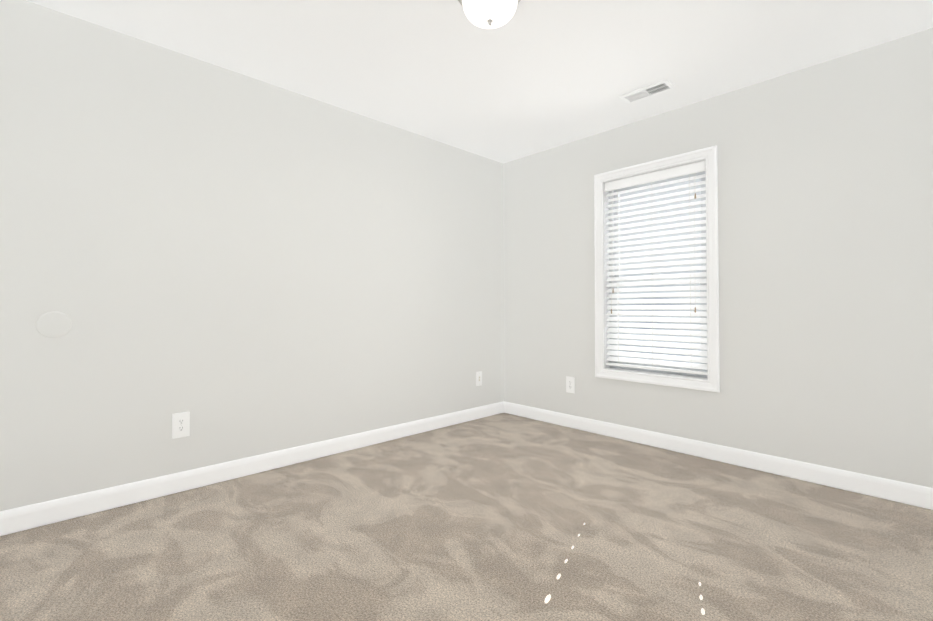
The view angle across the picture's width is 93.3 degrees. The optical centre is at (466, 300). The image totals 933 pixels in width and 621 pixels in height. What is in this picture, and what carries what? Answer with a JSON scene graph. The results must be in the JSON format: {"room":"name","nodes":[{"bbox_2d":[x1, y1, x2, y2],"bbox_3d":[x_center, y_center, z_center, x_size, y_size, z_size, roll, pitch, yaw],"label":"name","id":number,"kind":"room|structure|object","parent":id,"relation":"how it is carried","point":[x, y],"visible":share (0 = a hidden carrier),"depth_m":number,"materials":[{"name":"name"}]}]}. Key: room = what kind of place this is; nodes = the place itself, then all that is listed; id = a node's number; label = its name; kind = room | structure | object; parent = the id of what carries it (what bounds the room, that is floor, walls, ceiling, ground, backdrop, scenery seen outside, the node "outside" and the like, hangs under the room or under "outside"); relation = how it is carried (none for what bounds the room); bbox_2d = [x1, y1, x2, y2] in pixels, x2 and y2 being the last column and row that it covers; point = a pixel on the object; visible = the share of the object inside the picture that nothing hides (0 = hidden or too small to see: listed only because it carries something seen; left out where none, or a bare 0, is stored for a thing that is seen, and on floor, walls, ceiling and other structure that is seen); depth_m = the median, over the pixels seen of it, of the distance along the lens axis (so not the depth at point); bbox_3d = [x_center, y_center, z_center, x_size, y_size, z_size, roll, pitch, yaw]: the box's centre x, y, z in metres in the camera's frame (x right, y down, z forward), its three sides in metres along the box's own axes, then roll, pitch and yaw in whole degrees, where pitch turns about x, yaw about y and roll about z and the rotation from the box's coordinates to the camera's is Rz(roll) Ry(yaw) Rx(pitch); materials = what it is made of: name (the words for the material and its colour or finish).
{"room":"empty bedroom","nodes":[
{"label":"empty bedroom","id":0,"kind":"room"},
{"bbox_2d":[0,0,503,510],"bbox_3d":[-1.026,-0.154,3.094,4.000,2.440,0.150,1,-1,-44],"label":"wall","id":1,"kind":"structure","parent":0,"point":[236,266],"depth_m":2.54,"materials":[{"name":"white paint"}]},
{"bbox_2d":[36,311,71,337],"bbox_3d":[-1.958,0.113,2.092,0.126,0.126,0.005,1,-1,-44],"label":"electrical outlet cover","id":2,"kind":"object","parent":1,"relation":"attached to","point":[54,324],"visible":1,"depth_m":2.09,"materials":[{"name":"white paint"}]},
{"bbox_2d":[172,412,189,438],"bbox_3d":[-1.581,0.688,2.440,0.084,0.136,0.007,1,-1,-44],"label":"duplex electrical outlet","id":3,"kind":"object","parent":1,"relation":"attached to","point":[180,425],"visible":1,"depth_m":2.44,"materials":[{"name":"white plastic"}]},
{"bbox_2d":[0,401,503,535],"bbox_3d":[-0.969,1.011,3.014,3.700,0.108,0.015,1,-1,-44],"label":"baseboard","id":4,"kind":"structure","parent":1,"relation":"attached to","point":[19,519],"depth_m":2.51,"materials":[{"name":"white paint"}]},
{"bbox_2d":[476,371,481,385],"bbox_3d":[0.119,0.716,4.059,0.078,0.130,0.016,1,-1,-44],"label":"outlet plate","id":5,"kind":"object","parent":1,"relation":"attached to","point":[479,378],"visible":1,"depth_m":4.05,"materials":[{"name":"white plastic"}]},
{"bbox_2d":[0,413,932,620],"bbox_3d":[0.166,1.104,1.825,4.000,0.120,3.600,1,-1,-44],"label":"floor","id":6,"kind":"structure","parent":0,"point":[503,517],"depth_m":1.89,"materials":[{"name":"carpet"}]},
{"bbox_2d":[26,0,932,163],"bbox_3d":[0.166,-1.456,1.869,4.000,0.120,3.600,1,-1,-44],"label":"ceiling","id":7,"kind":"structure","parent":0,"point":[529,77],"depth_m":2.43,"materials":[{"name":"white paint"}]},
{"bbox_2d":[458,0,520,28],"bbox_3d":[0.105,-1.307,1.960,0.318,0.173,0.318,1,-1,-44],"label":"ceiling light","id":8,"kind":"object","parent":7,"relation":"attached to","point":[489,14],"visible":1,"depth_m":1.93,"materials":[{"name":"white glass"}]},
{"bbox_2d":[619,79,675,103],"bbox_3d":[1.187,-1.371,2.899,0.148,0.014,0.316,1,-1,-44],"label":"ceiling vent","id":9,"kind":"object","parent":7,"relation":"in","point":[661,86],"visible":1,"depth_m":2.88,"materials":[{"name":"white metal"}]},
{"bbox_2d":[503,28,932,487],"bbox_3d":[1.558,-0.153,3.177,0.150,2.440,3.300,1,-1,-44],"label":"wall","id":10,"kind":"structure","parent":0,"point":[825,217],"depth_m":2.66,"materials":[{"name":"white paint"}]},
{"bbox_2d":[566,376,574,393],"bbox_3d":[0.884,0.714,3.753,0.007,0.136,0.084,1,-1,-44],"label":"outlet","id":11,"kind":"object","parent":10,"relation":"attached to","point":[570,384],"visible":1,"depth_m":3.75,"materials":[{"name":"white plastic"}]},
{"bbox_2d":[594,145,719,391],"bbox_3d":[1.415,-0.211,3.313,0.172,1.645,0.908,1,-1,-44],"label":"window","id":12,"kind":"structure","parent":10,"relation":"in","point":[710,381],"depth_m":3.25,"materials":[{"name":"white paint"}]},
{"bbox_2d":[604,161,706,374],"bbox_3d":[1.393,-0.224,3.293,0.062,1.466,0.748,1,-1,-44],"label":"window blind","id":13,"kind":"object","parent":12,"relation":"attached to","point":[692,168],"visible":0.88,"depth_m":3.26,"materials":[{"name":"white plastic"}]},
{"bbox_2d":[504,401,932,509],"bbox_3d":[1.498,1.012,3.100,0.015,0.108,3.300,1,-1,-44],"label":"baseboard","id":14,"kind":"structure","parent":10,"relation":"attached to","point":[899,491],"depth_m":2.78,"materials":[{"name":"white paint"}]},
{"label":"outside","id":15,"kind":"structure","parent":0,"visible":0},
{"bbox_2d":[619,178,701,363],"bbox_3d":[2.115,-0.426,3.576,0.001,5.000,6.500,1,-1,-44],"label":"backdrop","id":16,"kind":"structure","parent":15,"point":[664,217],"depth_m":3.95,"materials":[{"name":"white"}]}
]}

